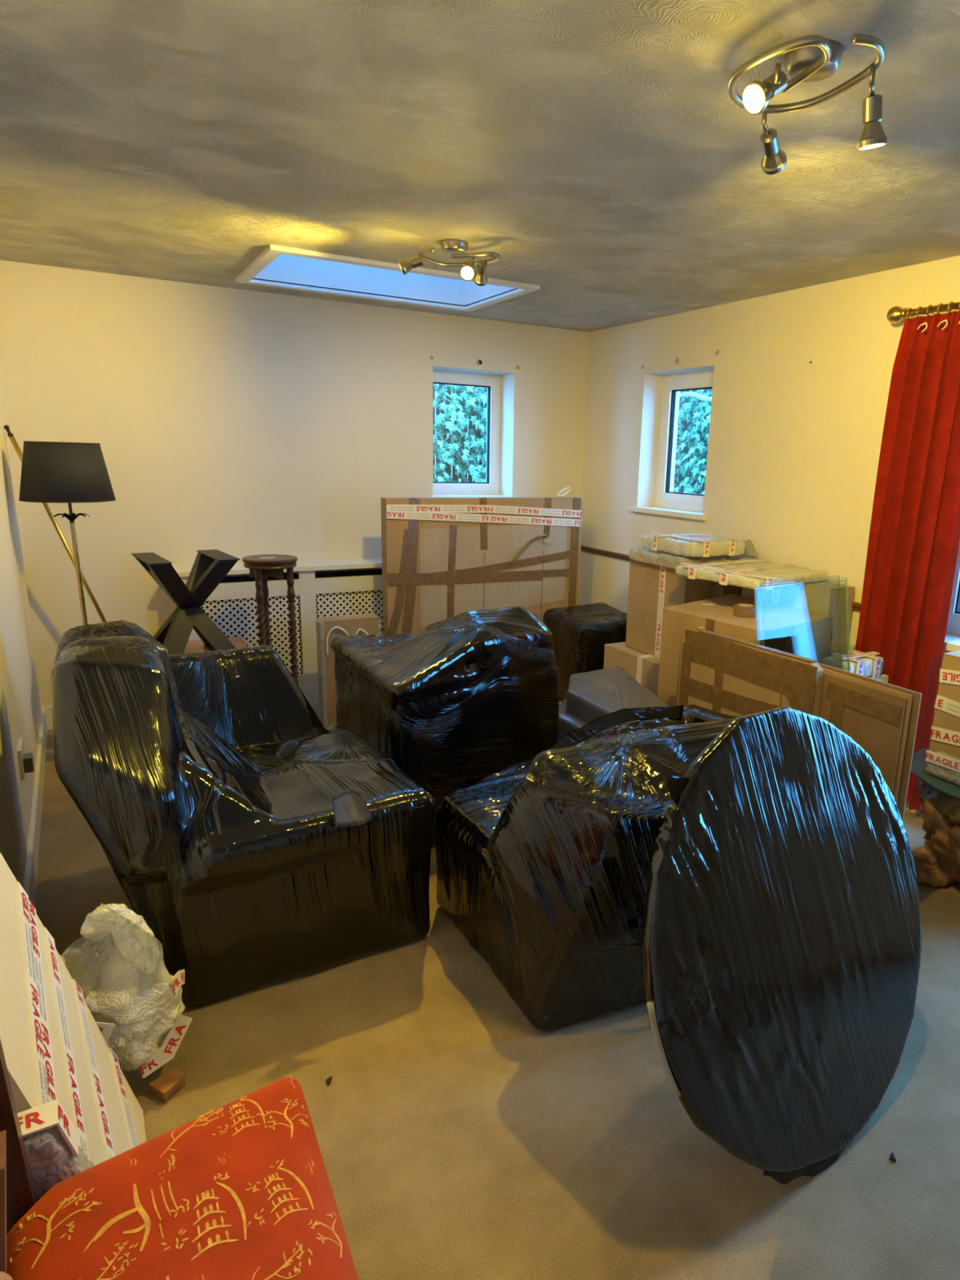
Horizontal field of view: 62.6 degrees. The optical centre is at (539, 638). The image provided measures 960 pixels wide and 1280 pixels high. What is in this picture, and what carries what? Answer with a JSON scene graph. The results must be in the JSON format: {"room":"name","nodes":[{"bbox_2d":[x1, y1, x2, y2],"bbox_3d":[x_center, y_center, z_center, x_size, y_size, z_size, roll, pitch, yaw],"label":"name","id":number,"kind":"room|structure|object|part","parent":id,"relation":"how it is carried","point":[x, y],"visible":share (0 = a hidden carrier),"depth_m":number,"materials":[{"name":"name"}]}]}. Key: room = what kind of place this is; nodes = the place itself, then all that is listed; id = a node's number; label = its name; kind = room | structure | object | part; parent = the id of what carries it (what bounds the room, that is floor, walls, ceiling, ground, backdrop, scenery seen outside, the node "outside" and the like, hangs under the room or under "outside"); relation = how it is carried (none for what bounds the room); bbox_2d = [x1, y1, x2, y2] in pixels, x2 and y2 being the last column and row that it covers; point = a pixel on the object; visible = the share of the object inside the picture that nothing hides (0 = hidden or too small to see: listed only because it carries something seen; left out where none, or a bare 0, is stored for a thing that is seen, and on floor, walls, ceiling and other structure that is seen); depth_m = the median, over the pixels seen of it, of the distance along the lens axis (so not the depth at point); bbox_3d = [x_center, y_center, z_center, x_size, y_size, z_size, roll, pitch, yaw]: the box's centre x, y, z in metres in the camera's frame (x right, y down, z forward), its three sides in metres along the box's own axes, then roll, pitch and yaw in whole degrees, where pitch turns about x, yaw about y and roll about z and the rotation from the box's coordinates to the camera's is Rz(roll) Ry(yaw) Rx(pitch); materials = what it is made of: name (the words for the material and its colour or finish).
{"room":"living room","nodes":[
{"label":"living room","id":0,"kind":"room"},
{"bbox_2d":[0,368,41,888],"bbox_3d":[-1.184,0.019,1.341,0.200,2.400,6.400,-6,15,-30],"label":"wall","id":1,"kind":"structure","parent":0,"point":[20,704],"depth_m":3.10,"materials":[{"name":"beige paint"}]},
{"bbox_2d":[17,737,34,779],"bbox_3d":[-1.894,0.437,2.901,0.040,0.110,0.150,-6,15,-30],"label":"wall socket","id":2,"kind":"object","parent":1,"relation":"attached to","point":[26,765],"visible":1,"depth_m":2.86,"materials":[{"name":"white plastic"}]},
{"bbox_3d":[-1.906,0.439,2.894,0.012,0.110,0.150,-6,15,-30],"label":"plate","id":3,"kind":"part","parent":2,"relation":"part of","materials":[{"name":"white plastic"}]},
{"bbox_2d":[23,706,47,907],"bbox_3d":[-1.123,1.116,1.655,0.016,0.125,6.400,-6,15,-30],"label":"baseboard","id":4,"kind":"structure","parent":1,"relation":"attached to","point":[32,861],"depth_m":3.14,"materials":[{"name":"white paint"}]},
{"bbox_2d":[0,259,588,707],"bbox_3d":[-1.230,-0.865,5.085,3.987,2.400,0.302,-6,15,-30],"label":"wall","id":5,"kind":"structure","parent":0,"point":[240,424],"depth_m":4.51,"materials":[{"name":"beige paint"}]},
{"bbox_2d":[44,706,53,729],"bbox_3d":[-2.430,0.407,4.501,0.671,0.125,0.016,-6,15,-30],"label":"baseboard","id":6,"kind":"structure","parent":5,"relation":"attached to","point":[48,709],"depth_m":4.33,"materials":[{"name":"white paint"}]},
{"bbox_2d":[428,369,517,497],"bbox_3d":[-0.500,-1.377,5.358,0.653,0.851,0.300,-6,15,-30],"label":"window","id":7,"kind":"structure","parent":5,"relation":"in","point":[492,382],"depth_m":5.49,"materials":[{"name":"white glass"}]},
{"bbox_3d":[-0.550,-1.413,5.438,0.523,0.751,0.062,-6,15,-30],"label":"sash","id":8,"kind":"part","parent":7,"relation":"part of","materials":[{"name":"white plastic"}]},
{"bbox_3d":[-0.482,-0.966,5.402,0.653,0.031,0.180,-6,15,-30],"label":"sill","id":9,"kind":"part","parent":7,"relation":"part of","materials":[{"name":"white paint"}]},
{"bbox_2d":[0,0,959,332],"bbox_3d":[0.456,-1.364,2.009,3.947,0.080,6.860,-6,15,-30],"label":"ceiling","id":10,"kind":"structure","parent":0,"point":[602,149],"depth_m":2.20,"materials":[{"name":"beige paint"}]},
{"bbox_2d":[252,253,518,306],"bbox_3d":[-0.784,-2.150,3.996,1.310,0.630,0.820,-6,15,-30],"label":"window","id":11,"kind":"structure","parent":10,"relation":"attached to","point":[287,268],"depth_m":4.37,"materials":[{"name":"clear glass"}]},
{"bbox_2d":[235,244,539,311],"bbox_3d":[-0.793,-1.839,4.070,1.340,0.022,0.850,-6,15,-30],"label":"trim","id":12,"kind":"structure","parent":10,"relation":"attached to","point":[271,252],"depth_m":3.96,"materials":[{"name":"white paint"}]},
{"bbox_3d":[-1.348,-1.780,3.752,0.055,0.022,0.740,-6,15,-30],"label":"moulding","id":13,"kind":"part","parent":12,"relation":"part of","materials":[{"name":"white paint"}]},
{"bbox_3d":[-0.993,-1.923,4.403,1.340,0.022,0.055,-6,15,-30],"label":"moulding","id":14,"kind":"part","parent":12,"relation":"part of","materials":[{"name":"white paint"}]},
{"bbox_3d":[-0.593,-1.754,3.736,1.340,0.022,0.055,-6,15,-30],"label":"moulding","id":15,"kind":"part","parent":12,"relation":"part of","materials":[{"name":"white paint"}]},
{"bbox_3d":[-0.238,-1.897,4.388,0.055,0.022,0.740,-6,15,-30],"label":"moulding","id":16,"kind":"part","parent":12,"relation":"part of","materials":[{"name":"white paint"}]},
{"bbox_2d":[399,239,500,285],"bbox_3d":[-0.379,-1.555,3.256,0.408,0.169,0.260,-1,14,-12],"label":"spotlight fixture","id":17,"kind":"object","parent":10,"relation":"attached to","point":[457,248],"visible":1,"depth_m":3.21,"materials":[{"name":"silver metal"}]},
{"bbox_3d":[-0.294,-1.488,3.195,0.051,0.042,0.032,1,13,-1],"label":"bulb","id":18,"kind":"part","parent":17,"relation":"part of","materials":[{"name":"white glass"}]},
{"bbox_2d":[727,33,887,174],"bbox_3d":[0.546,-1.141,1.668,0.308,0.194,0.411,-6,15,-30],"label":"spotlight fixture","id":19,"kind":"object","parent":10,"relation":"attached to","point":[811,58],"visible":1,"depth_m":1.63,"materials":[{"name":"silver metal"}]},
{"bbox_3d":[0.444,-1.117,1.623,0.032,0.042,0.052,-6,15,-30],"label":"bulb","id":20,"kind":"part","parent":19,"relation":"part of","materials":[{"name":"white glass"}]},
{"bbox_3d":[0.518,-1.180,1.800,0.011,0.050,0.035,13,17,39],"label":"arm","id":21,"kind":"part","parent":19,"relation":"part of","materials":[{"name":"silver metal"}]},
{"bbox_3d":[0.490,-1.147,1.616,0.011,0.039,0.079,6,14,18],"label":"arm","id":22,"kind":"part","parent":19,"relation":"part of","materials":[{"name":"silver metal"}]},
{"bbox_3d":[0.702,-1.046,1.664,0.050,0.016,0.052,-6,15,-30],"label":"bulb","id":23,"kind":"part","parent":19,"relation":"part of","materials":[{"name":"white glass"}]},
{"bbox_3d":[0.677,-1.132,1.600,0.011,0.042,0.069,8,15,24],"label":"arm","id":24,"kind":"part","parent":19,"relation":"part of","materials":[{"name":"silver metal"}]},
{"bbox_2d":[35,697,959,1279],"bbox_3d":[0.384,1.058,2.580,3.947,0.100,6.860,-6,15,-30],"label":"floor","id":25,"kind":"structure","parent":0,"point":[459,1138],"depth_m":1.87,"materials":[{"name":"carpet"}]},
{"bbox_2d":[3,424,106,622],"bbox_3d":[-2.362,-0.274,4.101,0.024,1.602,0.566,14,18,43],"label":"rod","id":26,"kind":"object","parent":25,"relation":"on","point":[6,428],"visible":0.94,"depth_m":3.97,"materials":[{"name":"gold metal"}]},
{"bbox_2d":[17,1099,93,1200],"bbox_3d":[-0.746,0.988,1.263,0.150,0.554,0.065,-6,15,-30],"label":"parcel","id":27,"kind":"object","parent":25,"relation":"on","point":[55,1155],"visible":0.27,"depth_m":1.19,"materials":[{"name":"grey"}]},
{"bbox_2d":[18,439,115,625],"bbox_3d":[-2.201,-0.151,3.766,0.389,1.560,0.389,-6,15,-30],"label":"floor lamp","id":28,"kind":"object","parent":25,"relation":"on","point":[52,472],"visible":0.73,"depth_m":3.49,"materials":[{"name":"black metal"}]},
{"bbox_3d":[-2.183,-0.770,3.620,0.386,0.257,0.386,-6,15,-30],"label":"lamp shade","id":29,"kind":"part","parent":28,"relation":"part of","materials":[{"name":"black fabric"}]},
{"bbox_3d":[-2.183,-0.771,3.620,0.389,0.261,0.389,-6,15,-30],"label":"shade trim","id":30,"kind":"part","parent":28,"relation":"part of","materials":[{"name":"black fabric"}]},
{"bbox_2d":[67,502,73,520],"bbox_3d":[-2.186,-0.642,3.651,0.038,0.190,0.036,-6,15,-30],"label":"socket","id":31,"kind":"object","parent":28,"relation":"attached to","point":[70,517],"depth_m":3.66,"materials":[{"name":"brown metal"}]},
{"bbox_3d":[-2.192,0.013,3.814,0.047,1.160,0.028,-6,15,-30],"label":"stem","id":32,"kind":"part","parent":28,"relation":"part of","materials":[{"name":"gold metal"}]},
{"bbox_2d":[0,852,146,1165],"bbox_3d":[-0.905,0.820,1.502,0.255,0.766,0.567,-6,15,-30],"label":"pack","id":33,"kind":"object","parent":25,"relation":"on","point":[54,1047],"visible":0.71,"depth_m":1.49},
{"bbox_2d":[59,902,192,1103],"bbox_3d":[-1.009,0.868,1.914,0.280,0.496,0.225,-6,15,-30],"label":"bundle","id":34,"kind":"object","parent":25,"relation":"on","point":[117,962],"visible":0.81,"depth_m":1.87,"materials":[{"name":"white plastic"}]},
{"bbox_2d":[0,1038,358,1279],"bbox_3d":[-0.505,0.828,1.048,0.490,1.000,0.565,-6,15,-30],"label":"upholstered seat","id":35,"kind":"object","parent":25,"relation":"on","point":[241,1189],"visible":1,"depth_m":1.11,"materials":[{"name":"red fabric"}]},
{"bbox_2d":[0,1271,12,1279],"bbox_3d":[-0.609,0.816,0.856,0.091,0.081,0.305,-6,15,-30],"label":"cushion","id":36,"kind":"object","parent":35,"relation":"on","point":[3,1276],"visible":1,"depth_m":0.98,"materials":[{"name":"fabric"}]},
{"bbox_3d":[-0.783,0.800,1.129,0.095,0.999,0.028,-6,15,-30],"label":"post","id":37,"kind":"part","parent":35,"relation":"part of","materials":[{"name":"brown wood"}]},
{"bbox_2d":[183,636,247,653],"bbox_3d":[-1.677,0.342,3.943,0.460,0.551,0.620,-6,15,-30],"label":"wood table","id":38,"kind":"object","parent":25,"relation":"on","point":[194,646],"visible":0.08,"depth_m":4.05,"materials":[{"name":"brown wood"}]},
{"bbox_2d":[131,549,239,654],"bbox_3d":[-1.685,-0.154,3.775,0.390,0.488,0.394,-8,16,-36],"label":"base","id":39,"kind":"object","parent":38,"relation":"on","point":[210,567],"visible":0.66,"depth_m":3.71,"materials":[{"name":"black metal"}]},
{"bbox_3d":[-1.796,-0.371,3.632,0.094,0.006,0.394,-8,16,-36],"label":"mounting plate","id":40,"kind":"part","parent":39,"relation":"part of","materials":[{"name":"black metal"}]},
{"bbox_3d":[-1.685,-0.154,3.775,0.106,0.475,0.530,3,13,7],"label":"leg","id":41,"kind":"part","parent":39,"relation":"part of","materials":[{"name":"black metal"}]},
{"bbox_3d":[-1.685,-0.154,3.775,0.106,0.475,0.530,3,13,7],"label":"leg","id":42,"kind":"part","parent":39,"relation":"part of","materials":[{"name":"black metal"}]},
{"bbox_3d":[-1.685,-0.154,3.775,0.530,0.475,0.106,4,13,8],"label":"leg","id":43,"kind":"part","parent":39,"relation":"part of","materials":[{"name":"black metal"}]},
{"bbox_3d":[-1.573,0.063,3.917,0.094,0.006,0.394,-8,16,-36],"label":"mounting plate","id":44,"kind":"part","parent":39,"relation":"part of","materials":[{"name":"black metal"}]},
{"bbox_3d":[-1.559,-0.406,3.806,0.094,0.006,0.394,-8,16,-36],"label":"mounting plate","id":45,"kind":"part","parent":39,"relation":"part of","materials":[{"name":"black metal"}]},
{"bbox_2d":[50,619,435,1006],"bbox_3d":[-0.996,0.446,2.615,1.017,0.993,1.070,-6,15,-30],"label":"armchair","id":46,"kind":"object","parent":25,"relation":"on","point":[259,842],"visible":1,"depth_m":2.27,"materials":[{"name":"black plastic"}]},
{"bbox_2d":[241,554,298,684],"bbox_3d":[-1.442,0.048,4.272,0.280,0.985,0.280,3,13,5],"label":"plant stand","id":47,"kind":"object","parent":25,"relation":"on","point":[260,568],"visible":0.53,"depth_m":4.16,"materials":[{"name":"brown wood"}]},
{"bbox_3d":[-1.476,0.091,4.188,0.042,0.938,0.042,-6,15,-30],"label":"leg","id":48,"kind":"part","parent":47,"relation":"part of","materials":[{"name":"brown wood"}]},
{"bbox_3d":[-1.505,0.052,4.350,0.042,0.938,0.042,-6,15,-30],"label":"leg","id":49,"kind":"part","parent":47,"relation":"part of","materials":[{"name":"brown wood"}]},
{"bbox_3d":[-1.346,0.070,4.295,0.042,0.938,0.042,-6,15,-30],"label":"leg","id":50,"kind":"part","parent":47,"relation":"part of","materials":[{"name":"brown wood"}]},
{"bbox_2d":[173,558,382,705],"bbox_3d":[-1.265,-0.049,4.961,1.880,0.868,0.219,-6,15,-30],"label":"radiator cover","id":51,"kind":"object","parent":25,"relation":"on","point":[232,606],"visible":0.24,"depth_m":4.75,"materials":[{"name":"white paint"}]},
{"bbox_3d":[-1.685,0.003,4.632,0.550,0.503,0.006,-6,15,-30],"label":"lattice panel","id":52,"kind":"part","parent":51,"relation":"part of","materials":[{"name":"white paint"}]},
{"bbox_3d":[-1.675,-0.284,4.562,0.550,0.095,0.018,-6,15,-30],"label":"rail","id":53,"kind":"part","parent":51,"relation":"part of","materials":[{"name":"white paint"}]},
{"bbox_2d":[173,558,382,577],"bbox_3d":[-1.253,-0.459,4.865,1.880,0.026,0.219,-6,15,-30],"label":"shelf","id":54,"kind":"object","parent":51,"relation":"attached to","point":[302,567],"depth_m":4.74,"materials":[{"name":"white paint"}]},
{"bbox_3d":[-1.694,0.341,4.710,0.550,0.200,0.018,-6,15,-30],"label":"rail","id":55,"kind":"part","parent":51,"relation":"part of","materials":[{"name":"white paint"}]},
{"bbox_3d":[-1.121,-0.343,4.880,0.547,0.095,0.018,-6,15,-30],"label":"rail","id":56,"kind":"part","parent":51,"relation":"part of","materials":[{"name":"white paint"}]},
{"bbox_3d":[-1.130,-0.055,4.949,0.547,0.503,0.006,-6,15,-30],"label":"lattice panel","id":57,"kind":"part","parent":51,"relation":"part of","materials":[{"name":"white paint"}]},
{"bbox_2d":[325,1075,332,1084],"bbox_3d":[-0.532,1.115,1.985,0.018,0.009,0.019,-6,15,-30],"label":"crumb","id":58,"kind":"object","parent":25,"relation":"on","point":[328,1080],"visible":1,"depth_m":1.98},
{"bbox_2d":[315,613,381,725],"bbox_3d":[-1.103,0.176,4.578,0.350,0.615,0.121,-6,15,-30],"label":"carton","id":59,"kind":"object","parent":25,"relation":"on","point":[327,628],"visible":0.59,"depth_m":4.49,"materials":[{"name":"cardboard"}]},
{"bbox_2d":[329,606,559,847],"bbox_3d":[-0.394,0.299,3.534,0.918,0.892,0.919,-6,15,-30],"label":"armchair","id":60,"kind":"object","parent":25,"relation":"on","point":[462,700],"visible":0.69,"depth_m":3.21,"materials":[{"name":"black plastic"}]},
{"bbox_2d":[380,487,582,635],"bbox_3d":[-0.334,-0.295,5.069,1.409,1.350,0.122,-6,15,-30],"label":"carton","id":61,"kind":"object","parent":25,"relation":"on","point":[443,558],"visible":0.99,"depth_m":4.93,"materials":[{"name":"cardboard"}]},
{"bbox_2d":[542,602,626,699],"bbox_3d":[0.338,0.092,5.173,0.557,0.582,0.532,-6,15,-30],"label":"wrapped pouffe","id":62,"kind":"object","parent":25,"relation":"on","point":[580,633],"visible":0.52,"depth_m":4.95,"materials":[{"name":"black plastic"}]},
{"bbox_2d":[435,704,737,1031],"bbox_3d":[0.309,0.594,2.609,1.216,0.782,1.049,-6,15,-30],"label":"armchair","id":63,"kind":"object","parent":25,"relation":"on","point":[543,862],"visible":0.7,"depth_m":2.15,"materials":[{"name":"black plastic"}]},
{"bbox_2d":[558,666,669,739],"bbox_3d":[0.375,0.455,3.880,0.573,0.427,0.829,-6,15,-30],"label":"box","id":64,"kind":"object","parent":25,"relation":"on","point":[591,695],"visible":0.3,"depth_m":3.79,"materials":[{"name":"grey"}]},
{"bbox_2d":[603,641,659,695],"bbox_3d":[0.767,0.295,4.644,0.523,0.460,0.640,-6,15,-30],"label":"carton","id":65,"kind":"object","parent":25,"relation":"on","point":[643,667],"visible":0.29,"depth_m":4.50,"materials":[{"name":"cardboard"}]},
{"bbox_2d":[625,559,711,658],"bbox_3d":[0.719,-0.168,4.466,0.188,0.522,0.495,-6,15,-30],"label":"carton","id":66,"kind":"object","parent":65,"relation":"on","point":[652,588],"visible":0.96,"depth_m":4.43,"materials":[{"name":"cardboard"}]},
{"bbox_2d":[657,593,832,706],"bbox_3d":[0.976,0.281,3.865,0.644,0.858,0.693,-9,17,-37],"label":"carton","id":67,"kind":"object","parent":25,"relation":"on","point":[796,631],"visible":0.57,"depth_m":3.66,"materials":[{"name":"cardboard"}]},
{"bbox_2d":[710,581,742,598],"bbox_3d":[0.940,-0.179,4.542,0.260,0.521,0.585,-6,15,-30],"label":"carton","id":68,"kind":"object","parent":67,"relation":"on","point":[717,589],"visible":0.02,"depth_m":4.24,"materials":[{"name":"cardboard"}]},
{"bbox_2d":[628,546,737,568],"bbox_3d":[0.798,-0.462,4.424,0.405,0.071,0.495,-6,15,-30],"label":"parcel","id":69,"kind":"object","parent":68,"relation":"on","point":[638,553],"visible":0.41,"depth_m":4.27,"materials":[{"name":"grey"}]},
{"bbox_2d":[640,532,759,557],"bbox_3d":[0.876,-0.519,4.346,0.460,0.094,0.510,-6,15,-30],"label":"parcel","id":70,"kind":"object","parent":69,"relation":"on","point":[690,544],"visible":1,"depth_m":4.22,"materials":[{"name":"white"}]},
{"bbox_2d":[733,603,757,617],"bbox_3d":[0.946,-0.131,3.630,0.104,0.049,0.104,-6,15,-30],"label":"tape roll","id":71,"kind":"object","parent":67,"relation":"on","point":[740,610],"visible":0.97,"depth_m":3.59,"materials":[{"name":"plastic"}]},
{"bbox_2d":[676,626,823,716],"bbox_3d":[0.784,0.436,3.138,0.039,0.879,0.722,-6,15,-30],"label":"pack","id":72,"kind":"object","parent":25,"relation":"on","point":[722,673],"visible":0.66,"depth_m":3.06},
{"bbox_2d":[641,706,921,1183],"bbox_3d":[0.616,0.682,1.859,1.019,0.977,0.391,-6,15,-30],"label":"round tabletop","id":73,"kind":"object","parent":25,"relation":"on","point":[781,941],"visible":1,"depth_m":1.78,"materials":[{"name":"black plastic"}]},
{"bbox_2d":[742,581,854,657],"bbox_3d":[1.283,0.173,4.094,0.174,0.981,0.570,-6,15,-30],"label":"carton","id":74,"kind":"object","parent":25,"relation":"on","point":[824,597],"visible":0.06,"depth_m":3.81,"materials":[{"name":"cardboard"}]},
{"bbox_2d":[675,558,826,590],"bbox_3d":[1.070,-0.333,3.937,0.654,0.059,0.564,-8,17,-37],"label":"parcel","id":75,"kind":"object","parent":74,"relation":"on","point":[747,573],"visible":0.97,"depth_m":3.82,"materials":[{"name":"white"}]},
{"bbox_2d":[675,635,921,821],"bbox_3d":[0.895,0.473,3.038,0.043,0.859,1.117,-6,15,-30],"label":"package","id":76,"kind":"object","parent":25,"relation":"on","point":[882,717],"visible":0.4,"depth_m":2.59},
{"bbox_2d":[754,575,849,671],"bbox_3d":[1.105,0.305,3.274,0.562,1.088,0.233,-6,15,-30],"label":"sheets","id":77,"kind":"object","parent":25,"relation":"on","point":[838,578],"visible":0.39,"depth_m":3.31,"materials":[{"name":"clear glass"}]},
{"bbox_2d":[866,673,888,683],"bbox_3d":[1.406,0.468,3.619,0.275,0.631,0.165,-6,15,-30],"label":"carton","id":78,"kind":"object","parent":25,"relation":"on","point":[882,677],"visible":0.02,"depth_m":3.54,"materials":[{"name":"cardboard"}]},
{"bbox_2d":[822,649,884,677],"bbox_3d":[1.413,0.114,3.530,0.258,0.092,0.170,-6,15,-30],"label":"parcel","id":79,"kind":"object","parent":78,"relation":"on","point":[864,664],"visible":0.82,"depth_m":3.48,"materials":[{"name":"white"}]},
{"bbox_2d":[889,1152,896,1162],"bbox_3d":[0.814,1.195,1.813,0.016,0.009,0.018,-6,15,-30],"label":"crumb","id":80,"kind":"object","parent":25,"relation":"on","point":[892,1157],"visible":1,"depth_m":1.81,"materials":[{"name":"black"}]},
{"bbox_2d":[911,746,959,887],"bbox_3d":[1.713,0.728,2.947,0.658,0.450,0.658,-6,15,-30],"label":"glass table","id":81,"kind":"object","parent":25,"relation":"on","point":[937,863],"visible":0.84,"depth_m":2.91,"materials":[{"name":"brown wood"}]},
{"bbox_2d":[924,750,959,786],"bbox_3d":[1.492,0.465,2.833,0.082,0.098,0.187,-6,15,-30],"label":"parcel","id":82,"kind":"object","parent":81,"relation":"on","point":[942,765],"visible":1,"depth_m":2.83,"materials":[{"name":"grey"}]},
{"bbox_2d":[928,649,959,758],"bbox_3d":[1.718,0.287,2.890,0.375,0.434,0.453,-6,15,-30],"label":"carton","id":83,"kind":"object","parent":81,"relation":"on","point":[945,730],"visible":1,"depth_m":2.91,"materials":[{"name":"cardboard"}]},
{"bbox_2d":[578,255,959,746],"bbox_3d":[2.045,-0.321,3.190,0.302,2.400,6.400,-6,15,-30],"label":"wall","id":84,"kind":"structure","parent":0,"point":[802,376],"depth_m":4.20,"materials":[{"name":"beige paint"}]},
{"bbox_2d":[630,369,713,519],"bbox_3d":[0.901,-1.215,4.913,0.250,0.876,0.717,-6,15,-30],"label":"window","id":85,"kind":"structure","parent":84,"relation":"in","point":[686,505],"depth_m":5.09,"materials":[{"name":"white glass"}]},
{"bbox_3d":[0.859,-0.800,4.993,0.180,0.030,0.717,-6,15,-30],"label":"sill","id":86,"kind":"part","parent":85,"relation":"part of","materials":[{"name":"white paint"}]},
{"bbox_3d":[0.966,-1.236,4.947,0.062,0.758,0.557,-6,15,-30],"label":"sash","id":87,"kind":"part","parent":85,"relation":"part of","materials":[{"name":"white plastic"}]},
{"bbox_2d":[581,545,861,610],"bbox_3d":[0.985,-0.386,4.702,0.026,0.036,2.768,-6,15,-30],"label":"trim","id":88,"kind":"structure","parent":84,"relation":"attached to","point":[855,606],"depth_m":5.49,"materials":[{"name":"brown wood"}]},
{"bbox_2d":[905,801,922,816],"bbox_3d":[1.877,0.800,3.373,0.016,0.125,6.400,-6,15,-30],"label":"baseboard","id":89,"kind":"structure","parent":84,"relation":"attached to","point":[907,806],"depth_m":3.62,"materials":[{"name":"white paint"}]},
{"bbox_2d":[886,301,959,323],"bbox_3d":[2.158,-1.149,2.426,0.110,0.085,2.456,-6,15,-30],"label":"pole","id":90,"kind":"object","parent":84,"relation":"attached to","point":[895,314],"visible":0.96,"depth_m":3.32,"materials":[{"name":"gold metal"}]},
{"bbox_2d":[855,309,959,810],"bbox_3d":[1.616,-0.312,3.481,0.091,2.124,0.488,-6,15,-30],"label":"curtain","id":91,"kind":"object","parent":90,"relation":"hanging from","point":[914,537],"visible":0.74,"depth_m":3.42,"materials":[{"name":"fabric"}]},
{"bbox_3d":[1.595,-1.299,3.280,0.016,0.040,0.046,-7,16,-34],"label":"cord","id":92,"kind":"part","parent":91,"relation":"part of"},
{"bbox_3d":[1.640,-1.280,3.205,0.016,0.040,0.046,-7,16,-34],"label":"cord","id":93,"kind":"part","parent":91,"relation":"part of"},
{"bbox_3d":[2.159,-1.146,2.387,0.027,0.027,2.390,-6,15,-30],"label":"rod","id":94,"kind":"part","parent":90,"relation":"part of","materials":[{"name":"gold metal"}]},
{"bbox_2d":[943,541,959,651],"bbox_3d":[1.879,-0.565,3.321,0.255,1.235,0.450,-6,15,-30],"label":"window","id":95,"kind":"structure","parent":84,"relation":"in","point":[952,641],"depth_m":3.52,"materials":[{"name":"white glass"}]},
{"bbox_3d":[1.831,0.023,3.442,0.185,0.032,0.450,-6,15,-30],"label":"sill","id":96,"kind":"part","parent":95,"relation":"part of","materials":[{"name":"white paint"}]},
{"bbox_3d":[1.945,-0.587,3.356,0.062,1.115,0.300,-6,15,-30],"label":"sash","id":97,"kind":"part","parent":95,"relation":"part of","materials":[{"name":"white plastic"}]},
{"label":"outside","id":98,"kind":"structure","parent":0,"visible":0},
{"bbox_3d":[0.766,0.733,5.316,12.000,0.100,14.000,-6,15,-30],"label":"floor","id":99,"kind":"structure","parent":98,"visible":0},
{"bbox_2d":[433,383,487,482],"bbox_3d":[-0.432,-1.036,6.808,2.391,2.648,0.250,-6,15,-30],"label":"ivy hedge","id":100,"kind":"object","parent":99,"relation":"on","point":[476,470],"visible":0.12,"depth_m":6.49,"materials":[{"name":"green plant"}]},
{"bbox_2d":[433,383,487,482],"bbox_3d":[-0.848,-1.060,6.835,3.440,2.600,0.070,-6,15,-30],"label":"fence","id":101,"kind":"object","parent":99,"relation":"on","point":[451,469],"visible":0.02,"depth_m":6.74,"materials":[{"name":"green plant"}]},
{"bbox_2d":[673,388,711,494],"bbox_3d":[1.782,-0.836,6.213,0.070,2.600,3.150,-6,15,-30],"label":"fence","id":102,"kind":"object","parent":99,"relation":"on","point":[685,449],"visible":0.02,"depth_m":6.83,"materials":[{"name":"green plant"}]},
{"bbox_2d":[673,388,712,494],"bbox_3d":[1.448,-0.876,6.282,0.273,2.685,2.498,-6,15,-30],"label":"ivy hedge","id":103,"kind":"object","parent":99,"relation":"on","point":[692,437],"visible":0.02,"depth_m":6.48,"materials":[{"name":"green plant"}]}
]}

